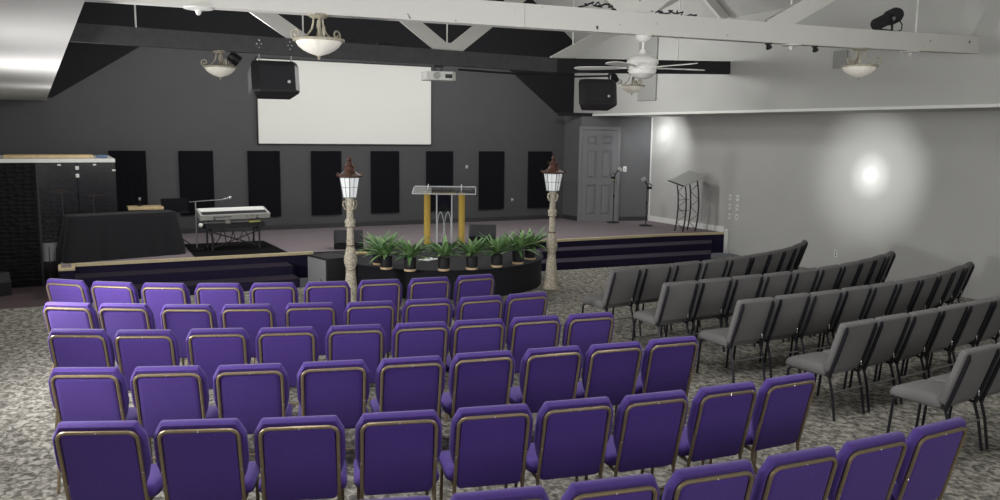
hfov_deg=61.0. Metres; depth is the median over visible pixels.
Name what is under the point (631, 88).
bowl light
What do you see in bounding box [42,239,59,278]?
floor tom
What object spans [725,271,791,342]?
chair
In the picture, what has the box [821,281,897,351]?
chair
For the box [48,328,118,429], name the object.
padded chair
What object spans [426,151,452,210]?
acoustic panel
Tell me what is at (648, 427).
padded chair
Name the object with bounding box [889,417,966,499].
padded chair
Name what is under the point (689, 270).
chair
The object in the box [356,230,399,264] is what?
potted fern
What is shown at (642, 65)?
ceiling fan
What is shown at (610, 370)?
padded chair
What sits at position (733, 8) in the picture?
ceiling
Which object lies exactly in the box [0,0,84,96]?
ceiling
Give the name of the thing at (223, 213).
keyboard
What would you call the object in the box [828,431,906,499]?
padded chair
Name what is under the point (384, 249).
potted fern
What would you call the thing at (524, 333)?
padded chair
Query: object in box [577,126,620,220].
door
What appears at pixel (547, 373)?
padded chair
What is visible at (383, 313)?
padded chair
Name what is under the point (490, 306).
padded chair
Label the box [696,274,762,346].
chair
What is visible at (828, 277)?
chair
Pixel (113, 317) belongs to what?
padded chair
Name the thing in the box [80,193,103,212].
cymbal stand
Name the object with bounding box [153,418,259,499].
padded chair
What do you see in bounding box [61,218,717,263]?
stage
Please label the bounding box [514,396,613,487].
padded chair
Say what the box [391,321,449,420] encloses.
padded chair
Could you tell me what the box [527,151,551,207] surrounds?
acoustic panel
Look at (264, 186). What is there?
acoustic panel
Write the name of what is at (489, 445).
padded chair
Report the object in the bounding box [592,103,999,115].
trim ledge
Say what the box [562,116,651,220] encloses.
wall
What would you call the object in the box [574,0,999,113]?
wall
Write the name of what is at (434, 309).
padded chair
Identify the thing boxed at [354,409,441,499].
padded chair
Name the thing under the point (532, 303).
padded chair
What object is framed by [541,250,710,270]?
step
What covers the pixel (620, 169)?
microphone stand
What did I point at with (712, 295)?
chair
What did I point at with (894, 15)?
spotlight
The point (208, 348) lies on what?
padded chair
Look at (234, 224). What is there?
keyboard
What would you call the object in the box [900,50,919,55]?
fitting
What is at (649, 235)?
trim
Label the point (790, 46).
fitting
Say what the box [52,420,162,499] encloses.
padded chair
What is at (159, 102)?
wall
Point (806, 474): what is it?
padded chair
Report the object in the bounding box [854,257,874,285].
chair
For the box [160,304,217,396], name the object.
padded chair
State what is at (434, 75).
ceiling projector
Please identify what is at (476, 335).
padded chair
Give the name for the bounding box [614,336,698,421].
padded chair
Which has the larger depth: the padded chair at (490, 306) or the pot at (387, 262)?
the pot at (387, 262)
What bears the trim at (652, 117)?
attached to the wall at (923, 188)
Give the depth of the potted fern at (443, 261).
12.44 m
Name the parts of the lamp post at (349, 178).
roof edge trim, lantern glass, lantern frame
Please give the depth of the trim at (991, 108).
14.52 m
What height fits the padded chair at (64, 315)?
0.875 m
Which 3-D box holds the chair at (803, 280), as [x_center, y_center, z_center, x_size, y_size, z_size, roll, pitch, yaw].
[3.543,0.632,10.554,0.461,0.879,0.650,-5,9,-34]
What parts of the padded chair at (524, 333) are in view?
backrest, panel, frame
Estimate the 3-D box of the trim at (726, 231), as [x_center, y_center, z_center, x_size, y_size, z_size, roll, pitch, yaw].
[4.807,-0.185,18.023,0.040,0.520,0.110,-3,9,-27]
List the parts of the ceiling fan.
blade, blade, blade, blade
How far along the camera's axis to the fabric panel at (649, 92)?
17.70 m
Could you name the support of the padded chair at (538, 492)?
on the floor
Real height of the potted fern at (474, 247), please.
0.535 m
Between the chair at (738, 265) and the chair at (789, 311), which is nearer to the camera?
the chair at (789, 311)
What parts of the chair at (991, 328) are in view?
leg, post, backrest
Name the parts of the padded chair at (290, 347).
panel, frame, backrest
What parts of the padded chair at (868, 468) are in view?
panel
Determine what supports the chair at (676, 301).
on the floor
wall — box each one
[0,0,574,228]
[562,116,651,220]
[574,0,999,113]
[649,111,999,299]
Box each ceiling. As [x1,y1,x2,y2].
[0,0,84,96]
[534,0,835,42]
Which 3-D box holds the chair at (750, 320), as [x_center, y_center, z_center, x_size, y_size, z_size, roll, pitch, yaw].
[2.391,0.878,8.658,0.466,0.879,0.650,-3,9,-27]
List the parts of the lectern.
rail, rail, rail, rail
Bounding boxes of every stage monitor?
[333,230,362,249]
[468,224,495,242]
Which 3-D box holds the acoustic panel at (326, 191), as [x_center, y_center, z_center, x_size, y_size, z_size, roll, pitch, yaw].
[-3.656,-1.411,17.876,0.640,1.340,0.050,-3,9,-27]
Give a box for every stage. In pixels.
[60,234,723,279]
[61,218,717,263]
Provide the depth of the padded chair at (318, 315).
7.89 m
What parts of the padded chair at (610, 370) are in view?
seat, backrest, panel, frame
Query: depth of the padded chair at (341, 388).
5.93 m
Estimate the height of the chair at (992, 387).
0.879 m
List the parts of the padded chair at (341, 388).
seat, backrest, panel, frame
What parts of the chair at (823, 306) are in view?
leg, leg, seat, leg, post, backrest, leg, post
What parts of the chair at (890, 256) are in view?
post, post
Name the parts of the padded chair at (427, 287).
backrest, panel, frame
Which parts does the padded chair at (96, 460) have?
panel, seat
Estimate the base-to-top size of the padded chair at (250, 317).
0.875 m
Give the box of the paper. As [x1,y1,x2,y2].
[418,257,437,260]
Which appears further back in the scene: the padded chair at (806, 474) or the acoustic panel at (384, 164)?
the acoustic panel at (384, 164)
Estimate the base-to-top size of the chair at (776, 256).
0.879 m
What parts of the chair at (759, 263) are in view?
post, post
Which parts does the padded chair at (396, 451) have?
leg, seat, backrest, panel, leg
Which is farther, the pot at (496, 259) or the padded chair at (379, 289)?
the pot at (496, 259)
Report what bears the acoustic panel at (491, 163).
attached to the wall at (159, 102)
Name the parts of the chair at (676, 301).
leg, seat, post, leg, backrest, post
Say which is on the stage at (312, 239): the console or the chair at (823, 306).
the console
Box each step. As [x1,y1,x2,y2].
[74,262,292,286]
[88,274,299,301]
[536,240,711,258]
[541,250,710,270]
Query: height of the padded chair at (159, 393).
0.875 m
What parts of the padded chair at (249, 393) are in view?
backrest, frame, panel, seat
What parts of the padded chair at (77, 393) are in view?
leg, frame, backrest, panel, seat, leg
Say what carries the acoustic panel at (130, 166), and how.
attached to the wall at (159, 102)
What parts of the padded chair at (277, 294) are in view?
panel, backrest, frame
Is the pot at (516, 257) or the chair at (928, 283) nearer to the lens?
the chair at (928, 283)
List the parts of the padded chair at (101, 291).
panel, backrest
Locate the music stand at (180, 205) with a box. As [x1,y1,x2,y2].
[160,198,191,244]
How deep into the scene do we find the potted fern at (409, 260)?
12.36 m
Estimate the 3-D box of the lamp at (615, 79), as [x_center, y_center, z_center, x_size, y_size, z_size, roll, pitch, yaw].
[1.960,-2.986,14.721,0.211,0.206,0.156,-7,11,-44]
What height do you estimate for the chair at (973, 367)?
0.879 m
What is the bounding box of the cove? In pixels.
[0,95,46,100]
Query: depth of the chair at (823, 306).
8.88 m
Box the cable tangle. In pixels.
[208,227,257,245]
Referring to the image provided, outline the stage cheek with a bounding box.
[60,271,73,279]
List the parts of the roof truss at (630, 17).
cable coil, cable coil, tie rod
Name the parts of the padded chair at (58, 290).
frame, panel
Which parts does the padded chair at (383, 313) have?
backrest, panel, frame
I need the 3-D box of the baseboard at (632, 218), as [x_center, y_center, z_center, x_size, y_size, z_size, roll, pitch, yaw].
[3.192,-0.752,20.315,0.720,0.100,0.024,-1,8,-12]
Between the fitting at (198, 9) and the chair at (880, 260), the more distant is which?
the chair at (880, 260)
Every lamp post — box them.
[336,156,362,301]
[540,155,565,289]
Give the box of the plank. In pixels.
[3,154,92,157]
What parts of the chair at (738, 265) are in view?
post, backrest, post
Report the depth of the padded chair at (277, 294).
8.92 m
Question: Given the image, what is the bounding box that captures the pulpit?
[412,184,475,246]
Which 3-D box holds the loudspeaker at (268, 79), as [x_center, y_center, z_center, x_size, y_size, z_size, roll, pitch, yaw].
[-3.189,-2.441,11.961,0.666,0.609,0.488,-3,9,-23]
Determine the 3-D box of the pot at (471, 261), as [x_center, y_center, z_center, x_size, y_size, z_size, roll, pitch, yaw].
[-0.419,0.177,12.660,0.182,0.160,0.182,0,8,-2]
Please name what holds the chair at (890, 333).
on the floor
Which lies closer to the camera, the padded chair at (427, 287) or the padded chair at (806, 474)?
the padded chair at (806, 474)
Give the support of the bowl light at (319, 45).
hanging from the roof truss at (630, 17)
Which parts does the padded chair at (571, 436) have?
leg, seat, panel, backrest, frame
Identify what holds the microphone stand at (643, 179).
on the stage at (312, 239)
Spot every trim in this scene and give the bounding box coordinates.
[58,264,74,270]
[60,251,312,266]
[61,264,70,267]
[536,234,668,242]
[622,107,999,116]
[648,117,652,215]
[669,232,723,235]
[723,229,728,253]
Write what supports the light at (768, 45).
attached to the roof truss at (630, 17)
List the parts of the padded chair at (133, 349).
frame, panel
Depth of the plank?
13.35 m
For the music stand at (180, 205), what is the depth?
14.75 m
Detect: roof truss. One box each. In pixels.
[69,0,730,73]
[85,0,979,53]
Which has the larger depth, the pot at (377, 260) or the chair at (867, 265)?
the pot at (377, 260)
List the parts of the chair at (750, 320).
leg, seat, leg, post, leg, backrest, leg, post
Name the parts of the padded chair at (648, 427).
leg, seat, panel, frame, backrest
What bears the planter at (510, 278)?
on the floor
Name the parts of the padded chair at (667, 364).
seat, backrest, panel, frame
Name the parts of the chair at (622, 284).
seat, post, backrest, leg, post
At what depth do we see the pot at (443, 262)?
12.45 m
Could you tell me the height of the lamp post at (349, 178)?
2.140 m
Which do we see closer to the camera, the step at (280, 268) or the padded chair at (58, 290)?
the padded chair at (58, 290)
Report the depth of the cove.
14.83 m
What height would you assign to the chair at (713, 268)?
0.879 m
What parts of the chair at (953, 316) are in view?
leg, leg, leg, seat, post, backrest, leg, post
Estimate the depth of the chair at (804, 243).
12.94 m
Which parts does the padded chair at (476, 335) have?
seat, panel, frame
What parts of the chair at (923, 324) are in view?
leg, leg, leg, seat, post, backrest, leg, post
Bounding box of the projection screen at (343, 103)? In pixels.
[255,57,431,144]
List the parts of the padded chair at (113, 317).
frame, panel, backrest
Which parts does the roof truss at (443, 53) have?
tie rod, tie rod, cable coil, tie rod, tie rod, tie rod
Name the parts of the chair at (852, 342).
leg, seat, leg, post, backrest, leg, post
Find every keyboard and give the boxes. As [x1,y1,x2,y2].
[195,206,269,220]
[201,221,264,228]
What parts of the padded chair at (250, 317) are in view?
frame, panel, backrest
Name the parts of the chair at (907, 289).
post, post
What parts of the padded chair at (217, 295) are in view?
frame, panel, backrest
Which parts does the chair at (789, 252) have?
post, post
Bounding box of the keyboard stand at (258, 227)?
[206,217,260,250]
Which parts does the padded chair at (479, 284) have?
seat, panel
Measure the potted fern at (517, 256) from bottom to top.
0.536 m
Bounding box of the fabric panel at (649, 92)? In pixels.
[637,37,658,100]
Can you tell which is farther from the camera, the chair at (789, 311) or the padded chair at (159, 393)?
the chair at (789, 311)
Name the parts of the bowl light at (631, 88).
lamp shade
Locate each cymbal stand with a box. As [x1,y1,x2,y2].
[51,189,72,214]
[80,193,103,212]
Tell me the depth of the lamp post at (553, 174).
13.47 m
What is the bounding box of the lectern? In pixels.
[668,170,705,231]
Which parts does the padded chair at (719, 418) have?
leg, seat, backrest, panel, frame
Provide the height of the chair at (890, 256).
0.879 m
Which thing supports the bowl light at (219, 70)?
hanging from the roof truss at (443, 53)
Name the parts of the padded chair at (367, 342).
backrest, panel, frame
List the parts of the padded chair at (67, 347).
leg, frame, panel, backrest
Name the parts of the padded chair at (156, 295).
panel, frame, backrest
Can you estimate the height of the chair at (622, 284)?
0.879 m
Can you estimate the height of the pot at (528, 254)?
0.160 m
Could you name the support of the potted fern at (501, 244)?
on the planter at (510, 278)
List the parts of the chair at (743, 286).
leg, post, backrest, post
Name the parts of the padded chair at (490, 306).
backrest, panel, frame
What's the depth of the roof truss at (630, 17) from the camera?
8.76 m
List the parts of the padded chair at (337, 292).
backrest, panel, frame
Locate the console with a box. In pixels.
[56,210,185,263]
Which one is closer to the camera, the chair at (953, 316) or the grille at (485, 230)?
the chair at (953, 316)
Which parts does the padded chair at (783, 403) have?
leg, seat, leg, backrest, panel, frame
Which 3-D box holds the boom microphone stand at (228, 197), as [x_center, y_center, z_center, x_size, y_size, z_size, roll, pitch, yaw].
[-4.956,-0.466,14.518,0.725,0.908,0.260,-3,9,-27]
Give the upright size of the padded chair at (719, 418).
0.875 m
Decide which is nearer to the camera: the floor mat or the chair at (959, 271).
the chair at (959, 271)
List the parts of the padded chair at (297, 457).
panel, seat, leg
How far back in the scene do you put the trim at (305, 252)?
13.48 m
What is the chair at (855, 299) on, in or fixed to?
on the floor
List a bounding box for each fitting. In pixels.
[183,5,212,14]
[781,44,801,49]
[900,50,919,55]
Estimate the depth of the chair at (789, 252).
12.30 m
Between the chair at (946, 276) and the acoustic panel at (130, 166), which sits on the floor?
the chair at (946, 276)
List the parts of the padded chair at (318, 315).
backrest, panel, frame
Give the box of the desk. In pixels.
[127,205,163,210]
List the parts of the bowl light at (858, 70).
lamp shade, stem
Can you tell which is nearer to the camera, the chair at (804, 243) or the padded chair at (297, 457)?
the padded chair at (297, 457)
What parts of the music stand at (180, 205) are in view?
desk plate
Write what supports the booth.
on the floor
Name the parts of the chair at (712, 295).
leg, leg, post, seat, backrest, leg, post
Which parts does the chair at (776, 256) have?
post, post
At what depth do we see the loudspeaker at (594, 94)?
14.26 m
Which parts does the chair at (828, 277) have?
post, backrest, post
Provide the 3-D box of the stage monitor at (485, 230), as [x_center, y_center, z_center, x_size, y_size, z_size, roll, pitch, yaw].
[-0.332,-0.316,16.045,0.510,0.311,0.404,1,8,3]
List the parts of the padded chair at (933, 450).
panel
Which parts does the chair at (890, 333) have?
leg, seat, leg, leg, post, backrest, leg, post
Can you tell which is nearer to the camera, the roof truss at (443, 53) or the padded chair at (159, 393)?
the padded chair at (159, 393)
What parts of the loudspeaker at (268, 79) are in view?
panel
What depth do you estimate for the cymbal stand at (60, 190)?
14.17 m
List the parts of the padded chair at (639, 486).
frame, panel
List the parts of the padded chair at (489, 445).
leg, seat, backrest, panel, frame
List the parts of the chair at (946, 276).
post, post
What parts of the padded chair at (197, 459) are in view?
panel, seat, leg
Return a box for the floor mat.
[185,241,286,256]
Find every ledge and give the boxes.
[558,113,621,116]
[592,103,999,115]
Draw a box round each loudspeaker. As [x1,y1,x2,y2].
[248,54,299,99]
[579,74,616,110]
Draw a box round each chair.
[43,302,99,394]
[46,278,91,304]
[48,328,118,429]
[48,367,152,492]
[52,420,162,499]
[91,281,139,328]
[98,303,155,347]
[113,329,179,390]
[130,365,218,458]
[141,282,190,364]
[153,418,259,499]
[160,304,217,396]
[186,328,250,405]
[195,283,244,327]
[213,363,292,455]
[220,304,276,357]
[249,282,298,363]
[254,415,346,499]
[256,326,318,404]
[283,302,337,394]
[297,359,369,449]
[304,281,350,324]
[325,324,385,400]
[344,301,395,357]
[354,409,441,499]
[357,279,401,323]
[363,495,430,499]
[370,355,444,467]
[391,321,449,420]
[399,276,450,352]
[401,298,451,381]
[438,403,532,499]
[440,350,514,419]
[446,318,505,372]
[449,295,503,330]
[450,485,549,499]
[452,274,494,322]
[502,291,547,349]
[506,315,560,403]
[509,345,582,432]
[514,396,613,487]
[560,473,659,499]
[562,312,614,367]
[576,341,642,424]
[582,267,640,336]
[585,390,688,490]
[612,264,671,335]
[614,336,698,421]
[632,280,697,340]
[641,260,700,330]
[650,381,756,474]
[662,459,754,499]
[665,277,731,351]
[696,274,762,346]
[696,297,774,382]
[697,258,727,326]
[709,372,815,475]
[724,255,751,320]
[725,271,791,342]
[733,292,809,377]
[747,252,769,274]
[750,445,837,499]
[764,289,842,372]
[765,249,784,272]
[778,246,794,271]
[786,318,877,420]
[787,267,818,340]
[788,243,802,271]
[794,240,807,269]
[794,285,871,355]
[813,264,841,335]
[816,313,909,411]
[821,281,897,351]
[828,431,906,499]
[835,261,860,330]
[848,308,940,403]
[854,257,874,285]
[867,254,886,284]
[876,251,895,283]
[877,303,967,380]
[886,344,999,450]
[887,277,919,314]
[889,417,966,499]
[904,298,992,374]
[908,274,938,312]
[921,342,999,448]
[927,269,953,308]
[929,296,999,367]
[934,265,964,306]
[947,261,974,303]
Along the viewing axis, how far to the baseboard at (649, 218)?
19.13 m
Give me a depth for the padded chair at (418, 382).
6.05 m
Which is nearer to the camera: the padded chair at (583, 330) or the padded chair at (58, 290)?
the padded chair at (583, 330)
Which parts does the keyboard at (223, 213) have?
control panel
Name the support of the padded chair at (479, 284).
on the floor
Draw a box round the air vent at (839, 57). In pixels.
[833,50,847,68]
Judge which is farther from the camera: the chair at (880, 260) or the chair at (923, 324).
the chair at (880, 260)
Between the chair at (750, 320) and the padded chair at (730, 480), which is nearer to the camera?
the padded chair at (730, 480)
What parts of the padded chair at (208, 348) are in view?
frame, panel, backrest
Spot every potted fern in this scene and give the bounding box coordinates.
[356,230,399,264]
[361,232,404,269]
[387,235,432,271]
[415,235,465,270]
[453,234,495,269]
[477,231,519,267]
[498,230,538,263]
[512,227,547,259]
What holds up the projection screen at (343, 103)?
attached to the wall at (159, 102)
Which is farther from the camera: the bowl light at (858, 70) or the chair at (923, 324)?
the bowl light at (858, 70)
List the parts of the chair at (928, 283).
post, post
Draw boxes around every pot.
[373,251,382,262]
[380,255,391,267]
[404,257,415,269]
[438,257,449,268]
[466,256,477,267]
[491,254,502,265]
[512,251,523,261]
[525,247,535,257]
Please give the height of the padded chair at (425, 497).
0.875 m
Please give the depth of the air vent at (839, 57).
13.43 m
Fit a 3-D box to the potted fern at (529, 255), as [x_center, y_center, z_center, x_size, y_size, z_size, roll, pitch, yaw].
[0.491,-0.115,13.699,0.789,0.539,0.727,3,8,19]
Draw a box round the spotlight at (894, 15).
[870,7,903,30]
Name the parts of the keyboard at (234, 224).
control panel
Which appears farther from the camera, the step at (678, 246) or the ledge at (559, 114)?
the ledge at (559, 114)
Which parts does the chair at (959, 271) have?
post, backrest, post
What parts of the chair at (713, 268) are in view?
post, backrest, post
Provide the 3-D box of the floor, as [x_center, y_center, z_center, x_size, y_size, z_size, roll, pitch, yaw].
[2.137,1.395,8.483,13.660,0.100,22.600,-3,9,-27]
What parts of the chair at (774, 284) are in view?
post, backrest, post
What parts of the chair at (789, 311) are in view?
leg, leg, post, seat, leg, backrest, leg, post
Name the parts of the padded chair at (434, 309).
backrest, panel, frame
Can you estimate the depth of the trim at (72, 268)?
12.37 m
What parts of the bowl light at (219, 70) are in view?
lamp shade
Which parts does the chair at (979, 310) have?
leg, leg, leg, post, backrest, post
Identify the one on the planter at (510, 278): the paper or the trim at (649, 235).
the paper
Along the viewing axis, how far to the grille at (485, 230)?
15.92 m
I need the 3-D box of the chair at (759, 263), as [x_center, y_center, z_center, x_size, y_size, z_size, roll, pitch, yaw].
[3.358,0.451,11.856,0.456,0.879,0.650,-6,10,-42]
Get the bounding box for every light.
[201,50,236,79]
[291,13,344,59]
[617,73,644,95]
[765,43,771,49]
[812,46,818,52]
[840,47,881,79]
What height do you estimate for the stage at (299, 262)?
0.420 m
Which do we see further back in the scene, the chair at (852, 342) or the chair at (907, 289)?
the chair at (907, 289)
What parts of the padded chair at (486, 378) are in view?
seat, backrest, panel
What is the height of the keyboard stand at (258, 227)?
0.613 m
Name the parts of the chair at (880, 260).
post, post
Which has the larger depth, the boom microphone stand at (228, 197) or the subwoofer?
the boom microphone stand at (228, 197)
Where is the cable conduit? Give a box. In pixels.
[457,69,616,77]
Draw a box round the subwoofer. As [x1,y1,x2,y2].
[307,252,345,281]
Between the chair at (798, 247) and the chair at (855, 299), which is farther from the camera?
the chair at (798, 247)
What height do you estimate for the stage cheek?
0.400 m
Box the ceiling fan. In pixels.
[574,34,704,78]
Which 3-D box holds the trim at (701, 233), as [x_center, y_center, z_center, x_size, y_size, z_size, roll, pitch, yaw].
[4.136,-0.338,17.853,1.392,0.043,0.082,-2,8,-20]
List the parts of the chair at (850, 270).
post, backrest, post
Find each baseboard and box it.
[181,214,558,233]
[563,214,576,220]
[619,216,646,220]
[647,216,724,231]
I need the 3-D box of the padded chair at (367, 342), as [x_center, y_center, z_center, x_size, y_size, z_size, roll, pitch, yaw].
[-1.248,1.022,7.294,0.508,0.875,0.575,-1,8,-13]
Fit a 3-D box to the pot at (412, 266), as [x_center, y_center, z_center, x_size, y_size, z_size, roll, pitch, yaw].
[-1.320,0.196,12.442,0.182,0.160,0.182,1,8,3]
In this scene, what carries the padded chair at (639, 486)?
on the floor
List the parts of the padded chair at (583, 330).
backrest, panel, frame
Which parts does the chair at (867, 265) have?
post, post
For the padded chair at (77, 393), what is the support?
on the floor
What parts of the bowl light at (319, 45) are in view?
arm, stem, lamp shade, arm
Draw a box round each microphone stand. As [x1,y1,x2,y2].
[189,196,231,249]
[606,167,622,222]
[639,177,652,225]
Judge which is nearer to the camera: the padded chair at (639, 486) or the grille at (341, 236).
the padded chair at (639, 486)
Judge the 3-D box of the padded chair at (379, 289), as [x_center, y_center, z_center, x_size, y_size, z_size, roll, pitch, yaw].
[-1.376,0.722,9.464,0.502,0.875,0.575,-2,8,-18]
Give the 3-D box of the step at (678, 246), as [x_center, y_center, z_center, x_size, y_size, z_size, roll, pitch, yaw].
[2.403,0.061,16.792,4.785,0.287,0.435,-3,9,-25]
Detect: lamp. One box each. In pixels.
[227,52,241,65]
[608,73,618,82]
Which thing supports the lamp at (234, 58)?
hanging from the roof truss at (443, 53)
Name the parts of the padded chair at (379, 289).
backrest, panel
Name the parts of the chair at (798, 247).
post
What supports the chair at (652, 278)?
on the floor
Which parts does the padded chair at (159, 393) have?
backrest, panel, frame, seat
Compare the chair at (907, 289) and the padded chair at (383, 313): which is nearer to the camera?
the padded chair at (383, 313)
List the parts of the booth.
foam panel, post, foam panel, acrylic panel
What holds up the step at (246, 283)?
attached to the step at (280, 268)
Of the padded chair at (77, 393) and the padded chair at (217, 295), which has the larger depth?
the padded chair at (217, 295)
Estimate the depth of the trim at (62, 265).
12.49 m
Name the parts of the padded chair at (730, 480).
panel, frame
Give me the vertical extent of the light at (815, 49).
0.082 m
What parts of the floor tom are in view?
leg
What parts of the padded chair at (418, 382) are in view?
seat, backrest, panel, frame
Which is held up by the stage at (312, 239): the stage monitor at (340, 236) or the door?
the stage monitor at (340, 236)
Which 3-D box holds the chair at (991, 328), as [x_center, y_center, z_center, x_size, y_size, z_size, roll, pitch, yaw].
[4.968,0.871,8.947,0.456,0.879,0.650,-5,9,-34]
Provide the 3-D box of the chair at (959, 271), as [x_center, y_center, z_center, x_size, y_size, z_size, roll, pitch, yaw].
[5.497,0.618,10.831,0.650,0.879,0.442,8,11,43]
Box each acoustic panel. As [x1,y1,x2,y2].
[109,151,147,211]
[178,151,214,214]
[247,151,280,216]
[311,151,341,214]
[371,151,398,212]
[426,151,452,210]
[478,151,504,209]
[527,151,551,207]
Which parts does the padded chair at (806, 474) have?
panel, frame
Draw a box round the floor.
[0,256,999,499]
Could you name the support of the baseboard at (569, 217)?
attached to the wall at (159, 102)
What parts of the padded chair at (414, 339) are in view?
backrest, panel, frame, leg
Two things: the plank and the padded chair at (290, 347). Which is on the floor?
the padded chair at (290, 347)
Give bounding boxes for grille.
[259,64,294,88]
[308,257,325,281]
[336,231,361,242]
[470,225,493,236]
[586,82,613,101]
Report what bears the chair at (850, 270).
on the floor
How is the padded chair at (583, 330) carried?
on the floor
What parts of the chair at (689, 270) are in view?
post, backrest, post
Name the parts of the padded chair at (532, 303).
backrest, panel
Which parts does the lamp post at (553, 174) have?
lantern glass, lantern frame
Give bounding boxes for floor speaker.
[0,271,11,296]
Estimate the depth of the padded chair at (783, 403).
5.71 m
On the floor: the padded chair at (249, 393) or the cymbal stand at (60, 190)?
the padded chair at (249, 393)
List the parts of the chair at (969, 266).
post, backrest, post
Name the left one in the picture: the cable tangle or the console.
the console
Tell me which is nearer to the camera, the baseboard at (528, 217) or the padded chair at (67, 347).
the padded chair at (67, 347)
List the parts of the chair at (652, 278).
leg, post, seat, backrest, post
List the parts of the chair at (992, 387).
leg, leg, seat, leg, post, backrest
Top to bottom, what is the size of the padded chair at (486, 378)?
0.875 m
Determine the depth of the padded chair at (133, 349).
6.76 m
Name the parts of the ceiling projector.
casing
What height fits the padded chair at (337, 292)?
0.875 m
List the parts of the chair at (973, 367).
leg, seat, leg, leg, post, backrest, leg, post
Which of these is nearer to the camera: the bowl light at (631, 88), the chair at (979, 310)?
the chair at (979, 310)
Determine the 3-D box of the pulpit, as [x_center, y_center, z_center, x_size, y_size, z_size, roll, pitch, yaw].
[-1.001,-0.618,15.255,1.130,1.107,0.513,1,8,-1]
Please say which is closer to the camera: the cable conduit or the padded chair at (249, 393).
the padded chair at (249, 393)
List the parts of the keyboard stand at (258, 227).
leg, leg, leg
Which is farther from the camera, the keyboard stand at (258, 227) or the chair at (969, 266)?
the keyboard stand at (258, 227)
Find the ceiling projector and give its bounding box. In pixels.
[421,65,455,80]
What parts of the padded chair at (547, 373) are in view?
seat, backrest, panel, frame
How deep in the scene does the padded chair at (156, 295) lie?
8.83 m
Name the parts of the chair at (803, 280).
post, backrest, post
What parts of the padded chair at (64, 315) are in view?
panel, frame, backrest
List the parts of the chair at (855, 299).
leg, post, backrest, post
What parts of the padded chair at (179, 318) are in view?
frame, panel, backrest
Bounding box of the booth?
[0,155,117,287]
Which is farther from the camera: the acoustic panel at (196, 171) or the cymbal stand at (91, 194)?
the acoustic panel at (196, 171)
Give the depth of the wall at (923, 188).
15.16 m
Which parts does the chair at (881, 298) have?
leg, post, backrest, post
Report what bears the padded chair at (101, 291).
on the floor
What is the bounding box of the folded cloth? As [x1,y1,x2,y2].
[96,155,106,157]
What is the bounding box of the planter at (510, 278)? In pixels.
[324,243,542,299]
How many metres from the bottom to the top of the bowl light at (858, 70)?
0.392 m
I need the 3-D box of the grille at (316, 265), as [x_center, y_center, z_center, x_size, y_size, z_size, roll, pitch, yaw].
[-2.779,0.387,12.876,0.012,0.520,0.540,-6,10,-41]

